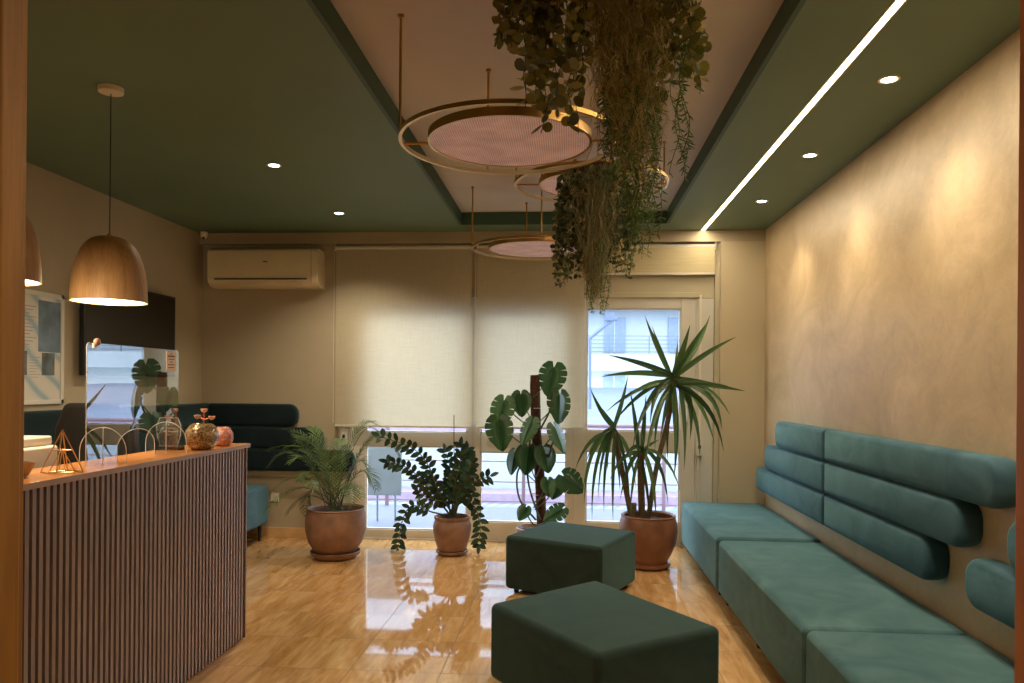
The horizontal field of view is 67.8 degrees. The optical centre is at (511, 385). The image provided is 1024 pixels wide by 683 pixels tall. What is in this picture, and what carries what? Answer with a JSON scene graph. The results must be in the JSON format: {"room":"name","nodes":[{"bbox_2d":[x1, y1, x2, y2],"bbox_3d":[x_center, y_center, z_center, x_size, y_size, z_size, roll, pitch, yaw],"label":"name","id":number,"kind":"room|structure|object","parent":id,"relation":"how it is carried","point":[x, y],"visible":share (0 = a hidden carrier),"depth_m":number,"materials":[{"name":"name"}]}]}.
{"room":"reception waiting room","nodes":[
{"label":"reception waiting room","id":0,"kind":"room"},
{"bbox_2d":[24,162,202,432],"bbox_3d":[-3.157,-0.168,4.232,0.150,3.100,5.970,0,0,4],"label":"wall","id":1,"kind":"structure","parent":0,"point":[63,213],"depth_m":5.72,"materials":[{"name":"beige paint"}]},
{"bbox_2d":[24,410,61,441],"bbox_3d":[-2.993,0.257,4.791,0.099,0.202,0.338,0,0,4],"label":"cushion","id":2,"kind":"object","parent":1,"relation":"attached to","point":[42,423],"depth_m":4.77,"materials":[{"name":"fabric"}]},
{"bbox_2d":[24,289,64,404],"bbox_3d":[-3.039,-0.240,4.645,0.022,0.723,0.910,0,0,4],"label":"framed poster","id":3,"kind":"object","parent":1,"relation":"attached to","point":[44,311],"visible":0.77,"depth_m":4.91,"materials":[{"name":"white paper"}]},
{"bbox_2d":[24,351,26,374],"bbox_3d":[-3.034,-0.141,4.700,0.002,0.150,0.120,0,0,4],"label":"picture","id":4,"kind":"object","parent":3,"relation":"attached to","point":[25,367],"depth_m":4.75},
{"bbox_2d":[25,305,39,377],"bbox_3d":[-3.032,-0.277,4.710,0.001,0.452,0.340,0,0,4],"label":"print","id":5,"kind":"object","parent":3,"relation":"attached to","point":[32,312],"depth_m":4.81},
{"bbox_2d":[42,353,54,374],"bbox_3d":[-3.015,-0.139,4.954,0.002,0.145,0.120,0,0,4],"label":"picture","id":6,"kind":"object","parent":3,"relation":"attached to","point":[48,359],"depth_m":4.95},
{"bbox_2d":[38,300,60,352],"bbox_3d":[-3.012,-0.381,4.964,0.002,0.330,0.210,0,0,4],"label":"picture","id":7,"kind":"object","parent":3,"relation":"on","point":[49,311],"depth_m":4.96},
{"bbox_2d":[50,427,187,451],"bbox_3d":[-2.920,0.467,5.793,0.099,0.195,2.518,0,0,4],"label":"cushion","id":8,"kind":"object","parent":1,"relation":"attached to","point":[170,440],"visible":0.02,"depth_m":6.18,"materials":[{"name":"fabric"}]},
{"bbox_2d":[79,291,175,376],"bbox_3d":[-2.914,-0.406,5.801,0.088,0.670,1.205,0,0,4],"label":"television","id":9,"kind":"object","parent":1,"relation":"attached to","point":[135,340],"visible":0.77,"depth_m":5.73,"materials":[{"name":"black plastic"}]},
{"bbox_2d":[130,403,209,431],"bbox_3d":[-2.874,0.259,6.369,0.099,0.204,1.264,0,0,4],"label":"cushion","id":10,"kind":"object","parent":1,"relation":"attached to","point":[146,417],"depth_m":6.28,"materials":[{"name":"fabric"}]},
{"bbox_2d":[202,243,713,527],"bbox_3d":[-0.541,-0.145,6.955,4.660,3.100,0.150,0,0,4],"label":"wall","id":11,"kind":"structure","parent":0,"point":[259,346],"depth_m":7.00,"materials":[{"name":"beige paint"}]},
{"bbox_2d":[209,403,298,425],"bbox_3d":[-2.359,0.267,6.965,0.830,0.205,0.099,0,0,4],"label":"cushion","id":12,"kind":"object","parent":11,"relation":"attached to","point":[226,414],"visible":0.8,"depth_m":6.92,"materials":[{"name":"fabric"}]},
{"bbox_2d":[207,248,324,289],"bbox_3d":[-2.221,-1.053,6.895,1.013,0.343,0.221,0,0,4],"label":"air conditioner","id":13,"kind":"object","parent":11,"relation":"attached to","point":[227,269],"visible":1,"depth_m":6.80,"materials":[{"name":"beige plastic"}]},
{"bbox_2d":[214,278,306,279],"bbox_3d":[-2.244,-0.949,6.801,0.843,0.014,0.023,0,0,4],"label":"vent","id":14,"kind":"object","parent":13,"relation":"attached to","point":[214,278],"depth_m":6.79,"materials":[{"name":"black plastic"}]},
{"bbox_2d":[216,426,323,448],"bbox_3d":[-2.244,0.473,6.956,1.065,0.195,0.099,0,0,4],"label":"cushion","id":15,"kind":"object","parent":11,"relation":"attached to","point":[259,437],"visible":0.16,"depth_m":6.91,"materials":[{"name":"fabric"}]},
{"bbox_2d":[270,493,278,501],"bbox_3d":[-2.178,1.024,6.995,0.080,0.080,0.012,0,0,4],"label":"wall socket","id":16,"kind":"object","parent":11,"relation":"attached to","point":[273,495],"visible":0.86,"depth_m":6.99,"materials":[{"name":"white plastic"}]},
{"bbox_2d":[247,527,306,537],"bbox_3d":[-2.242,1.345,7.000,1.288,0.090,0.012,0,0,4],"label":"baseboard","id":17,"kind":"structure","parent":11,"relation":"attached to","point":[265,531],"depth_m":6.99,"materials":[{"name":"wood"}]},
{"bbox_2d":[247,470,348,477],"bbox_3d":[-2.177,0.803,6.984,1.410,0.055,0.035,0,0,4],"label":"trim","id":18,"kind":"structure","parent":11,"relation":"attached to","point":[249,472],"depth_m":6.96,"materials":[{"name":"beige paint"}]},
{"bbox_2d":[247,448,355,471],"bbox_3d":[-2.099,0.677,6.945,1.360,0.200,0.099,0,0,4],"label":"cushion","id":19,"kind":"object","parent":11,"relation":"attached to","point":[258,459],"visible":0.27,"depth_m":6.90,"materials":[{"name":"fabric"}]},
{"bbox_2d":[199,230,765,245],"bbox_3d":[-0.330,-1.323,6.830,5.080,0.100,0.070,0,0,4],"label":"trim","id":20,"kind":"structure","parent":11,"relation":"attached to","point":[666,236],"depth_m":6.83,"materials":[{"name":"beige paint"}]},
{"bbox_2d":[338,298,713,546],"bbox_3d":[0.098,0.321,6.902,3.370,2.220,0.160,0,0,4],"label":"window","id":21,"kind":"structure","parent":11,"relation":"in","point":[703,469],"depth_m":6.73,"materials":[{"name":"beige metal"}]},
{"bbox_2d":[340,427,347,444],"bbox_3d":[-1.525,-0.131,6.944,0.060,1.345,0.038,0,0,4],"label":"strap","id":22,"kind":"object","parent":21,"relation":"attached to","point":[344,431],"visible":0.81,"depth_m":6.93,"materials":[{"name":"beige metal"}]},
{"bbox_2d":[333,244,471,427],"bbox_3d":[-0.986,-0.452,6.879,1.268,1.660,0.062,0,0,4],"label":"roller blind","id":23,"kind":"object","parent":21,"relation":"attached to","point":[404,312],"visible":0.97,"depth_m":6.87,"materials":[{"name":"fabric"}]},
{"bbox_2d":[353,298,473,539],"bbox_3d":[-0.898,0.302,6.966,1.095,2.200,0.060,0,0,4],"label":"window","id":24,"kind":"structure","parent":21,"relation":"attached to","point":[424,439],"depth_m":6.94,"materials":[{"name":"beige metal"}]},
{"bbox_2d":[472,298,573,539],"bbox_3d":[0.102,0.311,6.891,0.910,2.200,0.060,0,0,4],"label":"window","id":25,"kind":"structure","parent":21,"relation":"attached to","point":[499,529],"depth_m":6.88,"materials":[{"name":"beige metal"}]},
{"bbox_2d":[474,245,583,429],"bbox_3d":[0.155,-0.442,6.794,0.978,1.660,0.062,0,0,4],"label":"roller blind","id":26,"kind":"object","parent":21,"relation":"attached to","point":[525,321],"visible":0.66,"depth_m":6.79,"materials":[{"name":"fabric"}]},
{"bbox_2d":[573,298,695,544],"bbox_3d":[1.088,0.320,6.800,1.070,2.200,0.095,0,0,4],"label":"door","id":27,"kind":"structure","parent":21,"relation":"attached to","point":[686,307],"depth_m":6.78,"materials":[{"name":"beige metal"}]},
{"bbox_2d":[584,242,715,418],"bbox_3d":[1.211,-0.451,6.715,1.135,1.623,0.062,0,0,4],"label":"roller blind","id":28,"kind":"object","parent":21,"relation":"attached to","point":[666,259],"visible":0.59,"depth_m":6.69,"materials":[{"name":"beige fabric"}]},
{"bbox_2d":[695,295,702,455],"bbox_3d":[1.653,-0.088,6.706,0.060,1.415,0.038,0,0,4],"label":"strap","id":29,"kind":"object","parent":21,"relation":"attached to","point":[700,317],"visible":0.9,"depth_m":6.70,"materials":[{"name":"beige fabric"}]},
{"bbox_2d":[472,251,713,297],"bbox_3d":[0.110,-1.002,6.907,3.370,0.435,0.150,0,0,4],"label":"trim","id":30,"kind":"structure","parent":11,"relation":"attached to","point":[639,286],"depth_m":6.76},
{"bbox_2d":[712,243,719,502],"bbox_3d":[1.800,0.086,6.769,0.040,2.680,0.170,0,0,4],"label":"trim","id":31,"kind":"structure","parent":11,"relation":"attached to","point":[717,251],"depth_m":6.68,"materials":[{"name":"beige paint"}]},
{"bbox_2d":[185,536,784,682],"bbox_3d":[-0.662,1.444,2.716,5.480,0.080,8.520,0,0,4],"label":"floor","id":32,"kind":"structure","parent":0,"point":[381,614],"depth_m":4.70,"materials":[{"name":"wood"}]},
{"bbox_2d":[54,403,139,464],"bbox_3d":[-2.046,0.740,4.001,0.546,1.305,0.556,0,0,4],"label":"office chair","id":33,"kind":"object","parent":32,"relation":"on","point":[119,417],"visible":0.09,"depth_m":3.72,"materials":[{"name":"black leather"}]},
{"bbox_2d":[22,443,250,682],"bbox_3d":[-2.034,0.855,2.846,0.934,1.075,2.873,0,0,4],"label":"reception desk","id":34,"kind":"object","parent":32,"relation":"on","point":[134,571],"depth_m":3.16,"materials":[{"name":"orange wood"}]},
{"bbox_2d":[24,461,34,476],"bbox_3d":[-1.727,0.294,2.666,0.100,0.050,0.100,0,0,4],"label":"wooden bowl","id":35,"kind":"object","parent":34,"relation":"on","point":[28,465],"visible":0.24,"depth_m":2.66,"materials":[{"name":"brown wood"}]},
{"bbox_2d":[24,435,56,468],"bbox_3d":[-2.170,0.428,3.080,0.460,0.434,0.380,0,0,4],"label":"printer","id":36,"kind":"object","parent":34,"relation":"on","point":[37,448],"visible":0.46,"depth_m":3.15,"materials":[{"name":"white plastic"}]},
{"bbox_2d":[40,429,83,474],"bbox_3d":[-1.650,0.240,2.796,0.103,0.158,0.103,0,0,29],"label":"pyramid","id":37,"kind":"object","parent":34,"relation":"on","point":[62,432],"visible":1,"depth_m":2.79,"materials":[{"name":"gold metal"}]},
{"bbox_2d":[79,342,186,466],"bbox_3d":[-1.654,0.074,3.362,0.203,0.492,0.712,0,0,4],"label":"screen","id":38,"kind":"object","parent":34,"relation":"on","point":[88,342],"visible":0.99,"depth_m":3.12,"materials":[{"name":"clear glass"}]},
{"bbox_2d":[92,338,100,347],"bbox_3d":[-1.666,-0.170,3.058,0.030,0.040,0.027,0,0,4],"label":"clip","id":39,"kind":"object","parent":38,"relation":"attached to","point":[97,341],"visible":1,"depth_m":3.05,"materials":[{"name":"plastic"}]},
{"bbox_2d":[166,351,175,371],"bbox_3d":[-1.630,-0.114,3.645,0.001,0.095,0.086,0,0,4],"label":"price sticker","id":40,"kind":"object","parent":38,"relation":"attached to","point":[170,356],"visible":1,"depth_m":3.64,"materials":[{"name":"pink paper"}]},
{"bbox_2d":[23,443,249,483],"bbox_3d":[-1.704,0.330,2.821,0.277,0.020,2.873,0,0,4],"label":"countertop","id":41,"kind":"structure","parent":34,"relation":"on","point":[93,465],"depth_m":3.17,"materials":[{"name":"orange wood"}]},
{"bbox_2d":[155,417,184,450],"bbox_3d":[-1.697,0.239,3.777,0.128,0.161,0.056,0,0,4],"label":"acrylic award","id":42,"kind":"object","parent":34,"relation":"on","point":[161,447],"visible":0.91,"depth_m":3.75,"materials":[{"name":"clear plastic"}]},
{"bbox_2d":[184,423,219,449],"bbox_3d":[-1.557,0.256,3.827,0.166,0.130,0.166,0,0,4],"label":"vase","id":43,"kind":"object","parent":34,"relation":"on","point":[199,436],"visible":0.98,"depth_m":3.77,"materials":[{"name":"gold glass"}]},
{"bbox_2d":[194,409,214,423],"bbox_3d":[-1.543,0.177,3.826,0.110,0.119,0.035,0,0,4],"label":"flower","id":44,"kind":"object","parent":43,"relation":"in","point":[202,410],"visible":1,"depth_m":3.82,"materials":[{"name":"pink metal"}]},
{"bbox_2d":[216,427,233,445],"bbox_3d":[-1.538,0.271,4.056,0.108,0.100,0.108,0,0,4],"label":"candle holder","id":45,"kind":"object","parent":34,"relation":"on","point":[226,437],"visible":0.81,"depth_m":4.02,"materials":[{"name":"glass"}]},
{"bbox_2d":[247,485,267,540],"bbox_3d":[-2.621,1.140,5.711,0.680,0.495,2.400,0,0,4],"label":"seat","id":46,"kind":"object","parent":32,"relation":"on","point":[257,495],"visible":0.19,"depth_m":6.64,"materials":[{"name":"fabric"}]},
{"bbox_2d":[263,419,404,560],"bbox_3d":[-1.486,0.838,6.165,1.114,1.110,0.833,0,0,4],"label":"potted palm","id":47,"kind":"object","parent":32,"relation":"on","point":[334,531],"visible":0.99,"depth_m":6.09,"materials":[{"name":"ceramic"}]},
{"bbox_2d":[305,503,365,554],"bbox_3d":[-1.436,1.185,6.204,0.486,0.386,0.486,0,0,4],"label":"pot","id":48,"kind":"object","parent":47,"relation":"attached to","point":[330,529],"depth_m":6.02,"materials":[{"name":"ceramic"}]},
{"bbox_2d":[370,428,498,556],"bbox_3d":[-0.620,0.853,6.322,1.034,1.216,0.411,0,0,4],"label":"plant","id":49,"kind":"object","parent":32,"relation":"on","point":[451,529],"visible":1,"depth_m":6.30,"materials":[{"name":"green plant"}]},
{"bbox_2d":[485,361,583,531],"bbox_3d":[0.189,0.600,6.305,0.806,1.616,0.456,0,0,4],"label":"monstera","id":50,"kind":"object","parent":32,"relation":"on","point":[526,458],"visible":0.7,"depth_m":6.25,"materials":[{"name":"plant"}]},
{"bbox_2d":[516,524,536,531],"bbox_3d":[0.202,1.287,6.362,0.340,0.210,0.340,0,0,4],"label":"pot","id":51,"kind":"object","parent":50,"relation":"attached to","point":[522,527],"depth_m":6.46,"materials":[{"name":"ceramic"}]},
{"bbox_2d":[506,521,634,592],"bbox_3d":[0.428,1.219,5.302,0.723,0.390,0.688,0,0,31],"label":"pouf","id":52,"kind":"object","parent":32,"relation":"on","point":[552,555],"visible":0.87,"depth_m":5.07,"materials":[{"name":"green fabric"}]},
{"bbox_2d":[491,581,718,682],"bbox_3d":[0.383,1.222,3.487,0.715,0.382,0.913,1,0,-32],"label":"pouf","id":53,"kind":"object","parent":32,"relation":"on","point":[594,631],"visible":1,"depth_m":3.25,"materials":[{"name":"green fabric"}]},
{"bbox_2d":[575,316,743,570],"bbox_3d":[1.106,0.429,5.841,1.234,1.974,0.817,0,0,4],"label":"yucca","id":54,"kind":"object","parent":32,"relation":"on","point":[656,532],"visible":0.94,"depth_m":5.86,"materials":[{"name":"ceramic"}]},
{"bbox_2d":[619,510,677,565],"bbox_3d":[1.066,1.203,5.966,0.452,0.392,0.452,0,0,4],"label":"pot","id":55,"kind":"object","parent":54,"relation":"attached to","point":[655,536],"depth_m":5.79,"materials":[{"name":"ceramic"}]},
{"bbox_2d":[682,502,820,594],"bbox_3d":[1.761,1.219,5.834,0.689,0.412,1.590,0,0,4],"label":"seat","id":56,"kind":"object","parent":32,"relation":"on","point":[705,525],"visible":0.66,"depth_m":5.60,"materials":[{"name":"teal fabric"}]},
{"bbox_2d":[718,541,967,682],"bbox_3d":[1.636,1.224,4.109,0.681,0.400,1.856,0,0,4],"label":"seat","id":57,"kind":"object","parent":32,"relation":"on","point":[781,593],"visible":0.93,"depth_m":3.78,"materials":[{"name":"teal fabric"}]},
{"bbox_2d":[806,631,1013,682],"bbox_3d":[1.496,1.223,2.236,0.681,0.400,1.885,0,0,4],"label":"seat","id":58,"kind":"object","parent":32,"relation":"on","point":[831,657],"visible":1,"depth_m":2.88,"materials":[{"name":"teal fabric"}]},
{"bbox_2d":[26,0,1019,232],"bbox_3d":[-0.544,-1.390,3.962,5.080,0.030,5.820,0,0,4],"label":"ceiling","id":59,"kind":"structure","parent":0,"point":[216,92],"depth_m":3.81,"materials":[{"name":"green paint"}]},
{"bbox_2d":[25,214,41,285],"bbox_3d":[-1.927,-0.888,2.822,0.326,0.998,0.326,0,0,4],"label":"pendant lamp","id":60,"kind":"object","parent":59,"relation":"hanging from","point":[33,268],"visible":0.39,"depth_m":2.83,"materials":[{"name":"brown wood"}]},
{"bbox_2d":[25,280,38,283],"bbox_3d":[-1.931,-0.400,2.822,0.310,0.006,0.310,0,0,4],"label":"diffuser","id":61,"kind":"object","parent":60,"relation":"attached to","point":[26,281],"depth_m":2.92,"materials":[{"name":"white plastic"}]},
{"bbox_2d":[69,83,147,305],"bbox_3d":[-1.873,-0.887,3.550,0.326,0.998,0.326,0,0,4],"label":"pendant lamp","id":62,"kind":"object","parent":59,"relation":"hanging from","point":[108,269],"visible":1,"depth_m":3.44,"materials":[{"name":"brown wood"}]},
{"bbox_2d":[73,298,142,303],"bbox_3d":[-1.877,-0.399,3.550,0.310,0.006,0.310,0,0,4],"label":"diffuser","id":63,"kind":"object","parent":62,"relation":"attached to","point":[80,300],"depth_m":3.56,"materials":[{"name":"white plastic"}]},
{"bbox_2d":[200,231,207,238],"bbox_3d":[-2.801,-1.361,6.929,0.068,0.066,0.068,0,0,4],"label":"dome camera","id":64,"kind":"object","parent":59,"relation":"attached to","point":[204,235],"visible":1,"depth_m":6.91,"materials":[{"name":"white plastic"}]},
{"bbox_2d":[266,163,281,167],"bbox_3d":[-1.492,-1.382,4.781,0.092,0.005,0.092,0,0,4],"label":"recessed light","id":65,"kind":"object","parent":59,"relation":"in","point":[274,165],"visible":1,"depth_m":4.79,"materials":[{"name":"white plastic"}]},
{"bbox_2d":[333,212,344,214],"bbox_3d":[-1.386,-1.381,6.106,0.092,0.005,0.092,0,0,4],"label":"recessed light","id":66,"kind":"object","parent":59,"relation":"in","point":[336,213],"visible":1,"depth_m":6.12,"materials":[{"name":"white plastic"}]},
{"bbox_2d":[306,0,806,224],"bbox_3d":[0.245,-1.420,3.949,1.775,0.106,5.050,0,0,4],"label":"trim","id":67,"kind":"structure","parent":59,"relation":"attached to","point":[325,11],"depth_m":3.81,"materials":[{"name":"green paint"}]},
{"bbox_2d":[755,199,768,202],"bbox_3d":[1.834,-1.353,5.593,0.092,0.005,0.092,0,0,4],"label":"recessed light","id":68,"kind":"object","parent":59,"relation":"in","point":[763,200],"visible":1,"depth_m":5.60,"materials":[{"name":"white plastic"}]},
{"bbox_2d":[701,0,906,229],"bbox_3d":[1.452,-1.356,3.801,0.042,0.004,5.695,0,0,4],"label":"recessed light","id":69,"kind":"object","parent":59,"relation":"in","point":[896,5],"visible":1,"depth_m":3.51,"materials":[{"name":"white plastic"}]},
{"bbox_2d":[802,153,817,157],"bbox_3d":[1.751,-1.353,4.480,0.092,0.005,0.092,0,0,4],"label":"recessed light","id":70,"kind":"object","parent":59,"relation":"in","point":[807,155],"visible":1,"depth_m":4.48,"materials":[{"name":"white plastic"}]},
{"bbox_2d":[878,75,900,83],"bbox_3d":[1.668,-1.354,3.371,0.092,0.005,0.092,0,0,4],"label":"recessed light","id":71,"kind":"object","parent":59,"relation":"in","point":[888,79],"visible":1,"depth_m":3.37,"materials":[{"name":"white plastic"}]},
{"bbox_2d":[330,0,783,211],"bbox_3d":[0.246,-1.498,3.949,1.835,0.050,5.110,0,0,4],"label":"ceiling","id":72,"kind":"structure","parent":0,"point":[448,48],"depth_m":3.57,"materials":[{"name":"paint"}]},
{"bbox_2d":[398,14,619,174],"bbox_3d":[-0.006,-1.233,3.125,0.906,0.485,0.906,0,0,4],"label":"pendant","id":73,"kind":"object","parent":72,"relation":"hanging from","point":[492,136],"visible":0.84,"depth_m":3.06,"materials":[{"name":"gold metal"}]},
{"bbox_2d":[471,173,584,260],"bbox_3d":[0.180,-1.241,5.672,0.968,0.465,0.962,0,0,4],"label":"pendant","id":74,"kind":"object","parent":72,"relation":"hanging from","point":[528,247],"visible":0.53,"depth_m":5.63,"materials":[{"name":"gold metal"}]},
{"bbox_2d":[514,159,585,201],"label":"pendant","id":75,"kind":"object","parent":72,"relation":"hanging from","point":[547,183],"depth_m":4.47,"materials":[{"name":"gold metal"}]},
{"bbox_2d":[491,0,711,246],"bbox_3d":[0.271,-0.949,2.285,0.650,1.048,0.414,1,0,12],"label":"hanging planter","id":76,"kind":"object","parent":72,"relation":"hanging from","point":[633,88],"visible":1,"depth_m":2.23,"materials":[{"name":"green plant"}]},
{"bbox_2d":[550,89,657,314],"bbox_3d":[0.452,-0.900,3.720,0.526,1.142,0.367,0,0,9],"label":"hanging planter","id":77,"kind":"object","parent":72,"relation":"hanging from","point":[595,225],"visible":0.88,"depth_m":3.65,"materials":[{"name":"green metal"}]},
{"bbox_2d":[581,161,611,183],"bbox_3d":[0.419,-1.031,3.740,0.170,0.090,0.170,0,0,4],"label":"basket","id":78,"kind":"object","parent":77,"relation":"on","point":[598,163],"depth_m":3.66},
{"bbox_2d":[650,141,668,194],"label":"pendant","id":79,"kind":"object","parent":72,"relation":"hanging from","point":[664,183],"depth_m":4.57,"materials":[{"name":"gold metal"}]},
{"bbox_2d":[764,28,1019,661],"bbox_3d":[2.059,-0.122,3.842,0.150,3.100,5.970,0,0,4],"label":"wall","id":80,"kind":"structure","parent":0,"point":[891,288],"depth_m":3.70,"materials":[{"name":"paint"}]},
{"bbox_2d":[718,241,765,505],"bbox_3d":[2.007,0.087,6.729,0.380,2.680,0.220,0,0,4],"label":"wall","id":81,"kind":"structure","parent":80,"relation":"attached to","point":[742,263],"depth_m":6.62,"materials":[{"name":"beige paint"}]},
{"bbox_2d":[756,466,828,524],"bbox_3d":[2.057,0.781,5.624,0.101,0.203,1.715,0,0,4],"label":"cushion","id":82,"kind":"object","parent":80,"relation":"attached to","point":[809,501],"visible":0.74,"depth_m":5.41,"materials":[{"name":"fabric"}]},
{"bbox_2d":[764,445,828,492],"bbox_3d":[2.049,0.577,5.489,0.101,0.202,1.445,0,0,4],"label":"cushion","id":83,"kind":"object","parent":80,"relation":"attached to","point":[807,470],"visible":0.76,"depth_m":5.32,"materials":[{"name":"fabric"}]},
{"bbox_2d":[775,421,834,460],"bbox_3d":[2.039,0.374,5.335,0.101,0.200,1.135,0,0,4],"label":"cushion","id":84,"kind":"object","parent":80,"relation":"attached to","point":[809,440],"visible":0.77,"depth_m":5.21,"materials":[{"name":"fabric"}]},
{"bbox_2d":[824,495,949,579],"bbox_3d":[1.941,0.780,4.066,0.101,0.203,1.390,0,0,4],"label":"cushion","id":85,"kind":"object","parent":80,"relation":"attached to","point":[926,557],"visible":0.88,"depth_m":3.76,"materials":[{"name":"fabric"}]},
{"bbox_2d":[824,462,982,546],"bbox_3d":[1.932,0.576,3.931,0.101,0.202,1.660,0,0,4],"label":"cushion","id":86,"kind":"object","parent":80,"relation":"attached to","point":[954,522],"visible":0.92,"depth_m":3.54,"materials":[{"name":"fabric"}]},
{"bbox_2d":[825,429,1015,508],"bbox_3d":[1.924,0.373,3.797,0.101,0.200,1.930,0,0,4],"label":"cushion","id":87,"kind":"object","parent":80,"relation":"attached to","point":[986,480],"visible":0.92,"depth_m":3.34,"materials":[{"name":"fabric"}]},
{"bbox_2d":[965,558,1014,629],"bbox_3d":[1.791,0.779,2.072,0.101,0.203,2.000,0,0,4],"label":"cushion","id":88,"kind":"object","parent":80,"relation":"attached to","point":[989,583],"visible":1,"depth_m":2.86,"materials":[{"name":"fabric"}]},
{"bbox_2d":[1007,522,1015,568],"bbox_3d":[1.782,0.575,1.927,0.101,0.202,1.710,0,0,4],"label":"cushion","id":89,"kind":"object","parent":80,"relation":"attached to","point":[1011,535],"visible":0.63,"depth_m":2.73,"materials":[{"name":"fabric"}]},
{"bbox_3d":[-0.775,-0.147,1.021,5.080,3.100,0.160,0,0,4],"label":"wall","id":90,"kind":"structure","parent":0,"visible":0},
{"bbox_2d":[0,0,27,682],"bbox_3d":[-0.031,0.220,0.950,1.800,2.380,0.230,0,0,4],"label":"trim","id":91,"kind":"structure","parent":90,"relation":"attached to","point":[13,13],"depth_m":1.03,"materials":[{"name":"brown wood"}]},
{"bbox_2d":[1014,0,1023,682],"bbox_3d":[0.746,0.227,0.892,0.242,2.380,0.230,0,0,4],"label":"trim","id":92,"kind":"structure","parent":90,"relation":"attached to","point":[1019,539],"depth_m":0.95,"materials":[{"name":"orange wood"}]},
{"label":"outside","id":93,"kind":"structure","parent":0,"visible":0},
{"bbox_2d":[368,387,677,506],"bbox_3d":[1.931,2.002,26.027,40.000,3.850,23.800,0,0,4],"label":"neighbouring roof","id":94,"kind":"structure","parent":93,"point":[606,397],"depth_m":15.01,"materials":[{"name":"white concrete"}]},
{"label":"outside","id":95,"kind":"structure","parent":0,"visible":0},
{"bbox_2d":[588,310,678,387],"bbox_3d":[4.170,-0.554,42.257,50.000,24.000,7.100,0,0,4],"label":"apartment building","id":96,"kind":"structure","parent":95,"point":[629,336],"depth_m":39.60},
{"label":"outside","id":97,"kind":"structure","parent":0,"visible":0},
{"bbox_2d":[589,313,616,408],"bbox_3d":[2.352,0.771,19.879,0.744,5.318,0.320,0,0,4],"label":"street lamp","id":98,"kind":"object","parent":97,"point":[609,317],"visible":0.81,"depth_m":19.86,"materials":[{"name":"grey metal"}]},
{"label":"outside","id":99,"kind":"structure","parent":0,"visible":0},
{"bbox_2d":[368,501,676,509],"bbox_3d":[0.857,2.293,11.717,28.000,0.150,4.900,0,0,4],"label":"canopy","id":100,"kind":"object","parent":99,"point":[369,502],"visible":0.02,"depth_m":14.05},
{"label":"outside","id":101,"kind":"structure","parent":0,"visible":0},
{"bbox_2d":[368,504,676,527],"bbox_3d":[0.083,1.471,7.975,11.000,0.080,1.980,0,0,4],"label":"terrace","id":102,"kind":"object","parent":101,"point":[386,512],"depth_m":8.39,"materials":[{"name":"tile"}]},
{"bbox_2d":[368,447,401,520],"bbox_3d":[-1.339,0.998,7.947,0.400,0.838,0.092,0,0,4],"label":"folding table","id":103,"kind":"object","parent":102,"relation":"on","point":[391,483],"visible":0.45,"depth_m":7.90,"materials":[{"name":"grey metal"}]},
{"bbox_2d":[368,424,677,510],"bbox_3d":[0.158,0.935,8.912,11.000,0.992,0.044,0,0,4],"label":"terrace railing","id":104,"kind":"object","parent":102,"relation":"on","point":[663,463],"visible":0.15,"depth_m":8.84,"materials":[{"name":"red paint"}]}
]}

